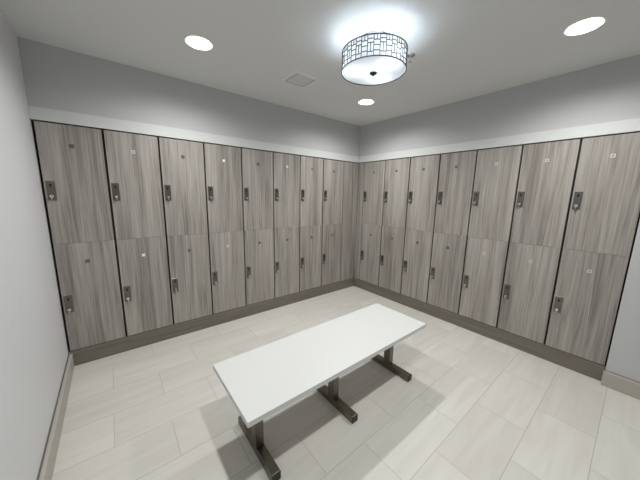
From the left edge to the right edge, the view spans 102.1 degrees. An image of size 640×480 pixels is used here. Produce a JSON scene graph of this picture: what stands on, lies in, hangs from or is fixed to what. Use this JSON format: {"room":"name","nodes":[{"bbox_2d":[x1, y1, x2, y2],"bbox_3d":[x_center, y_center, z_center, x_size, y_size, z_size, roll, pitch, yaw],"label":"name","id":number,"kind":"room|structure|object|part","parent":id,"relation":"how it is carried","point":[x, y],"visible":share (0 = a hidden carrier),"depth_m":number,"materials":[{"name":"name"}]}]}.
{"room":"changing room","nodes":[
{"label":"changing room","id":0,"kind":"room"},
{"bbox_2d":[0,9,68,479],"bbox_3d":[-1.059,0.101,0.615,0.120,2.505,4.690,-7,13,-38],"label":"wall","id":1,"kind":"structure","parent":0,"point":[34,345],"depth_m":1.40,"materials":[{"name":"white paint"}]},
{"bbox_2d":[37,354,73,479],"bbox_3d":[-0.869,1.303,0.672,0.026,0.123,3.953,-7,13,-38],"label":"baseboard","id":2,"kind":"structure","parent":1,"relation":"attached to","point":[46,469],"depth_m":1.54,"materials":[{"name":"grey paint"}]},
{"bbox_2d":[17,37,360,317],"bbox_3d":[-0.704,-0.386,3.465,4.045,2.505,0.617,-7,13,-38],"label":"wall","id":3,"kind":"structure","parent":0,"point":[57,78],"depth_m":2.32,"materials":[{"name":"grey paint"}]},
{"bbox_2d":[28,105,358,162],"bbox_3d":[-0.739,-1.068,2.897,3.415,0.090,0.013,-7,13,-38],"label":"trim","id":4,"kind":"structure","parent":3,"relation":"attached to","point":[36,113],"depth_m":2.36,"materials":[{"name":"grey paint"}]},
{"bbox_2d":[68,278,353,365],"bbox_3d":[-0.924,0.817,3.422,3.423,0.141,0.476,-7,13,-38],"label":"trim","id":5,"kind":"structure","parent":3,"relation":"attached to","point":[102,350],"depth_m":2.76,"materials":[{"name":"laminate"}]},
{"bbox_2d":[33,121,125,350],"bbox_3d":[-2.074,-0.011,2.306,0.386,1.823,0.513,-7,13,-38],"label":"locker","id":6,"kind":"object","parent":5,"relation":"on","point":[72,160],"visible":1,"depth_m":2.12,"materials":[{"name":"black wood"}]},
{"bbox_3d":[-2.044,-0.375,1.969,0.050,0.144,0.004,-7,13,-38],"label":"lock plate","id":7,"kind":"part","parent":6,"relation":"part of","materials":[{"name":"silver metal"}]},
{"bbox_3d":[-2.061,0.526,2.125,0.050,0.144,0.004,-7,13,-38],"label":"lock plate","id":8,"kind":"part","parent":6,"relation":"part of","materials":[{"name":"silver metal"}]},
{"bbox_3d":[-1.932,-0.431,2.064,0.374,0.908,0.020,-7,13,-38],"label":"door","id":9,"kind":"part","parent":6,"relation":"part of","materials":[{"name":"laminate"}]},
{"bbox_3d":[-1.949,0.467,2.220,0.374,0.911,0.020,-7,13,-38],"label":"door","id":10,"kind":"part","parent":6,"relation":"part of","materials":[{"name":"laminate"}]},
{"bbox_2d":[103,130,172,335],"bbox_3d":[-1.771,-0.047,2.546,0.386,1.823,0.513,-7,13,-38],"label":"locker","id":11,"kind":"object","parent":5,"relation":"on","point":[132,160],"visible":1,"depth_m":2.35,"materials":[{"name":"black wood"}]},
{"bbox_3d":[-1.741,-0.411,2.209,0.050,0.144,0.004,-7,13,-38],"label":"lock plate","id":12,"kind":"part","parent":11,"relation":"part of","materials":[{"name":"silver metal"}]},
{"bbox_3d":[-1.758,0.491,2.365,0.050,0.144,0.004,-7,13,-38],"label":"lock plate","id":13,"kind":"part","parent":11,"relation":"part of","materials":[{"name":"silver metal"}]},
{"bbox_3d":[-1.629,-0.467,2.304,0.374,0.908,0.020,-7,13,-38],"label":"door","id":14,"kind":"part","parent":11,"relation":"part of","materials":[{"name":"laminate"}]},
{"bbox_3d":[-1.646,0.431,2.459,0.374,0.911,0.020,-7,13,-38],"label":"door","id":15,"kind":"part","parent":11,"relation":"part of","materials":[{"name":"laminate"}]},
{"bbox_2d":[158,137,211,323],"bbox_3d":[-1.468,-0.083,2.786,0.386,1.823,0.513,-7,13,-38],"label":"locker","id":16,"kind":"object","parent":5,"relation":"on","point":[181,161],"visible":1,"depth_m":2.59,"materials":[{"name":"black wood"}]},
{"bbox_3d":[-1.438,-0.447,2.448,0.050,0.144,0.004,-7,13,-38],"label":"lock plate","id":17,"kind":"part","parent":16,"relation":"part of","materials":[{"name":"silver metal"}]},
{"bbox_3d":[-1.455,0.455,2.604,0.050,0.144,0.004,-7,13,-38],"label":"lock plate","id":18,"kind":"part","parent":16,"relation":"part of","materials":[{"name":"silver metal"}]},
{"bbox_3d":[-1.326,-0.502,2.544,0.374,0.908,0.020,-7,13,-38],"label":"door","id":19,"kind":"part","parent":16,"relation":"part of","materials":[{"name":"laminate"}]},
{"bbox_3d":[-1.343,0.395,2.699,0.374,0.911,0.020,-7,13,-38],"label":"door","id":20,"kind":"part","parent":16,"relation":"part of","materials":[{"name":"laminate"}]},
{"bbox_2d":[203,143,245,313],"bbox_3d":[-1.165,-0.118,3.025,0.386,1.823,0.513,-7,13,-38],"label":"locker","id":21,"kind":"object","parent":5,"relation":"on","point":[222,164],"visible":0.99,"depth_m":2.83,"materials":[{"name":"black wood"}]},
{"bbox_3d":[-1.135,-0.482,2.688,0.050,0.144,0.004,-7,13,-38],"label":"lock plate","id":22,"kind":"part","parent":21,"relation":"part of","materials":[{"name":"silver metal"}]},
{"bbox_3d":[-1.152,0.419,2.844,0.050,0.144,0.004,-7,13,-38],"label":"lock plate","id":23,"kind":"part","parent":21,"relation":"part of","materials":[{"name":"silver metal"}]},
{"bbox_3d":[-1.023,-0.538,2.784,0.374,0.908,0.020,-7,13,-38],"label":"door","id":24,"kind":"part","parent":21,"relation":"part of","materials":[{"name":"laminate"}]},
{"bbox_3d":[-1.040,0.360,2.939,0.374,0.911,0.020,-7,13,-38],"label":"door","id":25,"kind":"part","parent":21,"relation":"part of","materials":[{"name":"laminate"}]},
{"bbox_2d":[241,148,273,304],"bbox_3d":[-0.862,-0.154,3.265,0.386,1.823,0.513,-7,13,-38],"label":"locker","id":26,"kind":"object","parent":5,"relation":"on","point":[256,165],"visible":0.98,"depth_m":3.08,"materials":[{"name":"black wood"}]},
{"bbox_3d":[-0.832,-0.518,2.928,0.050,0.144,0.004,-7,13,-38],"label":"lock plate","id":27,"kind":"part","parent":26,"relation":"part of","materials":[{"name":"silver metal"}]},
{"bbox_3d":[-0.849,0.384,3.083,0.050,0.144,0.004,-7,13,-38],"label":"lock plate","id":28,"kind":"part","parent":26,"relation":"part of","materials":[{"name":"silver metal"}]},
{"bbox_3d":[-0.720,-0.574,3.023,0.374,0.908,0.020,-7,13,-38],"label":"door","id":29,"kind":"part","parent":26,"relation":"part of","materials":[{"name":"laminate"}]},
{"bbox_3d":[-0.737,0.324,3.179,0.374,0.911,0.020,-7,13,-38],"label":"door","id":30,"kind":"part","parent":26,"relation":"part of","materials":[{"name":"laminate"}]},
{"bbox_2d":[273,152,299,297],"bbox_3d":[-0.559,-0.190,3.505,0.386,1.823,0.513,-7,13,-38],"label":"locker","id":31,"kind":"object","parent":5,"relation":"on","point":[286,167],"visible":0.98,"depth_m":3.31,"materials":[{"name":"black wood"}]},
{"bbox_3d":[-0.529,-0.554,3.167,0.050,0.144,0.004,-7,13,-38],"label":"lock plate","id":32,"kind":"part","parent":31,"relation":"part of","materials":[{"name":"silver metal"}]},
{"bbox_3d":[-0.434,0.288,3.418,0.374,0.911,0.020,-7,13,-38],"label":"door","id":33,"kind":"part","parent":31,"relation":"part of","materials":[{"name":"laminate"}]},
{"bbox_3d":[-0.417,-0.610,3.263,0.374,0.908,0.020,-7,13,-38],"label":"door","id":34,"kind":"part","parent":31,"relation":"part of","materials":[{"name":"laminate"}]},
{"bbox_2d":[299,156,322,290],"bbox_3d":[-0.256,-0.226,3.744,0.386,1.823,0.513,-7,13,-38],"label":"locker","id":35,"kind":"object","parent":5,"relation":"on","point":[311,169],"visible":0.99,"depth_m":3.56,"materials":[{"name":"black wood"}]},
{"bbox_3d":[-0.131,0.252,3.658,0.374,0.911,0.020,-7,13,-38],"label":"door","id":36,"kind":"part","parent":35,"relation":"part of","materials":[{"name":"laminate"}]},
{"bbox_3d":[-0.114,-0.645,3.503,0.374,0.908,0.020,-7,13,-38],"label":"door","id":37,"kind":"part","parent":35,"relation":"part of","materials":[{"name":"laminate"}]},
{"bbox_2d":[321,159,343,285],"bbox_3d":[0.047,-0.261,3.984,0.386,1.823,0.513,-7,13,-38],"label":"locker","id":38,"kind":"object","parent":5,"relation":"on","point":[333,170],"visible":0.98,"depth_m":3.79,"materials":[{"name":"black wood"}]},
{"bbox_3d":[0.172,0.217,3.898,0.374,0.911,0.020,-7,13,-38],"label":"door","id":39,"kind":"part","parent":38,"relation":"part of","materials":[{"name":"laminate"}]},
{"bbox_3d":[0.189,-0.681,3.742,0.374,0.908,0.020,-7,13,-38],"label":"door","id":40,"kind":"part","parent":38,"relation":"part of","materials":[{"name":"laminate"}]},
{"bbox_2d":[340,162,358,280],"bbox_3d":[0.454,-0.263,4.037,0.310,1.823,0.020,-7,13,-38],"label":"filler panel","id":41,"kind":"object","parent":5,"relation":"on","point":[351,170],"visible":1,"depth_m":4.02,"materials":[{"name":"laminate"}]},
{"bbox_2d":[0,0,639,125],"bbox_3d":[0.545,-1.394,1.638,4.165,0.150,4.690,-7,13,-38],"label":"ceiling","id":42,"kind":"structure","parent":0,"point":[462,49],"depth_m":1.74,"materials":[{"name":"white paint"}]},
{"bbox_2d":[183,34,213,50],"bbox_3d":[-0.841,-1.389,1.798,0.195,0.044,0.195,-7,13,-38],"label":"recessed light","id":43,"kind":"object","parent":42,"relation":"in","point":[198,42],"visible":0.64,"depth_m":1.83,"materials":[{"name":"white ceramic"}]},
{"bbox_2d":[282,70,317,87],"bbox_3d":[-0.182,-1.442,2.331,0.232,0.017,0.232,-7,13,-38],"label":"ceiling vent","id":44,"kind":"object","parent":42,"relation":"in","point":[297,78],"visible":1,"depth_m":2.31,"materials":[{"name":"white plastic"}]},
{"bbox_2d":[286,73,312,85],"bbox_3d":[-0.182,-1.441,2.331,0.178,0.013,0.178,-7,13,-38],"label":"grille","id":45,"kind":"object","parent":44,"relation":"attached to","point":[298,79],"depth_m":2.31,"materials":[{"name":"white metal"}]},
{"bbox_2d":[357,99,374,104],"bbox_3d":[0.512,-1.549,2.869,0.195,0.044,0.195,-7,13,-38],"label":"recessed light","id":46,"kind":"object","parent":42,"relation":"in","point":[362,101],"visible":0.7,"depth_m":2.92,"materials":[{"name":"white ceramic"}]},
{"bbox_2d":[341,28,407,85],"bbox_3d":[0.358,-1.216,1.719,0.428,0.234,0.428,-7,13,-38],"label":"drum light","id":47,"kind":"object","parent":42,"relation":"attached to","point":[378,56],"visible":1,"depth_m":1.61,"materials":[{"name":"silver metal"}]},
{"bbox_2d":[342,56,405,84],"bbox_3d":[0.357,-1.124,1.735,0.412,0.009,0.412,-7,13,-38],"label":"diffuser","id":48,"kind":"object","parent":47,"relation":"attached to","point":[358,70],"depth_m":1.70,"materials":[{"name":"white glass"}]},
{"bbox_2d":[407,53,414,62],"bbox_3d":[0.670,-1.339,1.913,0.060,0.046,0.060,-7,13,-38],"label":"sprinkler","id":49,"kind":"object","parent":42,"relation":"attached to","point":[411,55],"visible":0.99,"depth_m":1.90,"materials":[{"name":"silver metal"}]},
{"bbox_2d":[562,15,607,35],"bbox_3d":[1.585,-1.301,1.550,0.195,0.044,0.195,-7,13,-38],"label":"recessed light","id":50,"kind":"object","parent":42,"relation":"in","point":[588,24],"visible":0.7,"depth_m":1.57,"materials":[{"name":"white plastic"}]},
{"bbox_2d":[52,286,639,479],"bbox_3d":[0.496,1.198,2.086,4.225,0.100,4.750,-7,13,-38],"label":"floor","id":51,"kind":"structure","parent":0,"point":[473,406],"depth_m":1.76,"materials":[{"name":"tile"}]},
{"bbox_2d":[213,303,425,479],"bbox_3d":[0.107,0.942,1.873,1.529,0.458,0.512,-7,13,-38],"label":"bench","id":52,"kind":"object","parent":51,"relation":"on","point":[260,382],"visible":1,"depth_m":1.63,"materials":[{"name":"grey"}]},
{"bbox_3d":[-0.359,0.997,1.471,0.052,0.376,0.060,-7,13,-38],"label":"post","id":53,"kind":"part","parent":52,"relation":"part of","materials":[{"name":"brown metal"}]},
{"bbox_3d":[0.098,0.944,1.833,0.052,0.376,0.060,-7,13,-38],"label":"post","id":54,"kind":"part","parent":52,"relation":"part of","materials":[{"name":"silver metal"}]},
{"bbox_3d":[0.597,0.885,2.228,0.052,0.376,0.060,-7,13,-38],"label":"post","id":55,"kind":"part","parent":52,"relation":"part of","materials":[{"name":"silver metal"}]},
{"bbox_2d":[355,54,639,381],"bbox_3d":[1.895,-0.248,2.951,0.645,2.505,4.450,-7,13,-38],"label":"wall","id":56,"kind":"structure","parent":0,"point":[610,91],"depth_m":2.23,"materials":[{"name":"grey paint"}]},
{"bbox_2d":[354,269,610,380],"bbox_3d":[1.486,0.842,3.542,0.476,0.141,3.307,-7,13,-38],"label":"trim","id":57,"kind":"structure","parent":56,"relation":"attached to","point":[583,366],"depth_m":2.70,"materials":[{"name":"laminate"}]},
{"bbox_2d":[354,163,364,278],"bbox_3d":[0.624,-0.269,4.091,0.019,1.823,0.105,-7,13,-38],"label":"filler panel","id":58,"kind":"object","parent":57,"relation":"on","point":[361,165],"visible":1,"depth_m":4.07,"materials":[{"name":"laminate"}]},
{"bbox_2d":[360,161,385,285],"bbox_3d":[0.947,-0.252,4.030,0.513,1.823,0.386,-7,13,-38],"label":"locker","id":59,"kind":"object","parent":57,"relation":"on","point":[374,174],"visible":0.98,"depth_m":3.87,"materials":[{"name":"black wood"}]},
{"bbox_3d":[0.771,0.214,3.976,0.020,0.911,0.374,-7,13,-38],"label":"door","id":60,"kind":"part","parent":59,"relation":"part of","materials":[{"name":"laminate"}]},
{"bbox_3d":[0.788,-0.683,3.820,0.020,0.908,0.374,-7,13,-38],"label":"door","id":61,"kind":"part","parent":59,"relation":"part of","materials":[{"name":"laminate"}]},
{"bbox_2d":[379,158,410,292],"bbox_3d":[1.189,-0.196,3.732,0.513,1.823,0.386,-7,13,-38],"label":"locker","id":62,"kind":"object","parent":57,"relation":"on","point":[397,173],"visible":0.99,"depth_m":3.58,"materials":[{"name":"black wood"}]},
{"bbox_3d":[1.014,0.271,3.678,0.020,0.911,0.374,-7,13,-38],"label":"door","id":63,"kind":"part","parent":62,"relation":"part of","materials":[{"name":"laminate"}]},
{"bbox_3d":[1.031,-0.627,3.522,0.020,0.908,0.374,-7,13,-38],"label":"door","id":64,"kind":"part","parent":62,"relation":"part of","materials":[{"name":"laminate"}]},
{"bbox_2d":[401,155,440,302],"bbox_3d":[1.431,-0.140,3.434,0.513,1.823,0.386,-7,13,-38],"label":"locker","id":65,"kind":"object","parent":57,"relation":"on","point":[424,170],"visible":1,"depth_m":3.28,"materials":[{"name":"black wood"}]},
{"bbox_3d":[1.168,-0.552,3.341,0.004,0.144,0.050,-7,13,-38],"label":"lock plate","id":66,"kind":"part","parent":65,"relation":"part of","materials":[{"name":"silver metal"}]},
{"bbox_3d":[1.256,0.327,3.380,0.020,0.911,0.374,-7,13,-38],"label":"door","id":67,"kind":"part","parent":65,"relation":"part of","materials":[{"name":"laminate"}]},
{"bbox_3d":[1.273,-0.571,3.225,0.020,0.908,0.374,-7,13,-38],"label":"door","id":68,"kind":"part","parent":65,"relation":"part of","materials":[{"name":"laminate"}]},
{"bbox_2d":[427,150,477,313],"bbox_3d":[1.673,-0.084,3.137,0.513,1.823,0.386,-7,13,-38],"label":"locker","id":69,"kind":"object","parent":57,"relation":"on","point":[457,170],"visible":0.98,"depth_m":2.98,"materials":[{"name":"black wood"}]},
{"bbox_3d":[1.394,0.406,3.199,0.004,0.144,0.050,-7,13,-38],"label":"lock plate","id":70,"kind":"part","parent":69,"relation":"part of","materials":[{"name":"silver metal"}]},
{"bbox_3d":[1.411,-0.496,3.043,0.004,0.144,0.050,-7,13,-38],"label":"lock plate","id":71,"kind":"part","parent":69,"relation":"part of","materials":[{"name":"silver metal"}]},
{"bbox_3d":[1.498,0.383,3.082,0.020,0.911,0.374,-7,13,-38],"label":"door","id":72,"kind":"part","parent":69,"relation":"part of","materials":[{"name":"laminate"}]},
{"bbox_3d":[1.515,-0.515,2.927,0.020,0.908,0.374,-7,13,-38],"label":"door","id":73,"kind":"part","parent":69,"relation":"part of","materials":[{"name":"laminate"}]},
{"bbox_2d":[459,145,523,326],"bbox_3d":[1.916,-0.028,2.839,0.513,1.823,0.386,-7,13,-38],"label":"locker","id":74,"kind":"object","parent":57,"relation":"on","point":[497,173],"visible":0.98,"depth_m":2.68,"materials":[{"name":"black wood"}]},
{"bbox_3d":[1.636,0.462,2.901,0.004,0.144,0.050,-7,13,-38],"label":"lock plate","id":75,"kind":"part","parent":74,"relation":"part of","materials":[{"name":"silver metal"}]},
{"bbox_3d":[1.653,-0.440,2.745,0.004,0.144,0.050,-7,13,-38],"label":"lock plate","id":76,"kind":"part","parent":74,"relation":"part of","materials":[{"name":"silver metal"}]},
{"bbox_3d":[1.740,0.439,2.784,0.020,0.911,0.374,-7,13,-38],"label":"door","id":77,"kind":"part","parent":74,"relation":"part of","materials":[{"name":"laminate"}]},
{"bbox_3d":[1.757,-0.459,2.629,0.020,0.908,0.374,-7,13,-38],"label":"door","id":78,"kind":"part","parent":74,"relation":"part of","materials":[{"name":"laminate"}]},
{"bbox_2d":[497,139,581,343],"bbox_3d":[2.158,0.028,2.541,0.513,1.823,0.386,-7,13,-38],"label":"locker","id":79,"kind":"object","parent":57,"relation":"on","point":[547,175],"visible":0.98,"depth_m":2.38,"materials":[{"name":"black wood"}]},
{"bbox_3d":[1.878,0.518,2.603,0.004,0.144,0.050,-7,13,-38],"label":"lock plate","id":80,"kind":"part","parent":79,"relation":"part of","materials":[{"name":"silver metal"}]},
{"bbox_3d":[1.895,-0.383,2.447,0.004,0.144,0.050,-7,13,-38],"label":"lock plate","id":81,"kind":"part","parent":79,"relation":"part of","materials":[{"name":"silver metal"}]},
{"bbox_3d":[1.983,0.495,2.486,0.020,0.911,0.374,-7,13,-38],"label":"door","id":82,"kind":"part","parent":79,"relation":"part of","materials":[{"name":"laminate"}]},
{"bbox_3d":[2.000,-0.403,2.331,0.020,0.908,0.374,-7,13,-38],"label":"door","id":83,"kind":"part","parent":79,"relation":"part of","materials":[{"name":"laminate"}]},
{"bbox_2d":[545,132,639,364],"bbox_3d":[2.400,0.084,2.243,0.513,1.823,0.386,-7,13,-38],"label":"locker","id":84,"kind":"object","parent":57,"relation":"on","point":[604,211],"visible":1,"depth_m":2.09,"materials":[{"name":"black wood"}]},
{"bbox_3d":[2.120,0.574,2.305,0.004,0.144,0.050,-7,13,-38],"label":"lock plate","id":85,"kind":"part","parent":84,"relation":"part of","materials":[{"name":"silver metal"}]},
{"bbox_3d":[2.137,-0.327,2.149,0.004,0.144,0.050,-7,13,-38],"label":"lock plate","id":86,"kind":"part","parent":84,"relation":"part of","materials":[{"name":"silver metal"}]},
{"bbox_3d":[2.225,0.551,2.188,0.020,0.911,0.374,-7,13,-38],"label":"door","id":87,"kind":"part","parent":84,"relation":"part of","materials":[{"name":"laminate"}]},
{"bbox_3d":[2.242,-0.347,2.033,0.020,0.908,0.374,-7,13,-38],"label":"door","id":88,"kind":"part","parent":84,"relation":"part of","materials":[{"name":"laminate"}]},
{"bbox_2d":[359,118,639,162],"bbox_3d":[1.484,-1.021,2.869,0.013,0.090,2.819,-7,13,-38],"label":"trim","id":89,"kind":"structure","parent":56,"relation":"attached to","point":[630,125],"depth_m":2.38,"materials":[{"name":"grey paint"}]},
{"bbox_2d":[601,370,639,399],"bbox_3d":[2.647,1.197,1.671,0.029,0.123,1.129,-7,13,-38],"label":"baseboard","id":90,"kind":"structure","parent":56,"relation":"attached to","point":[624,385],"depth_m":2.02,"materials":[{"name":"grey paint"}]}
]}

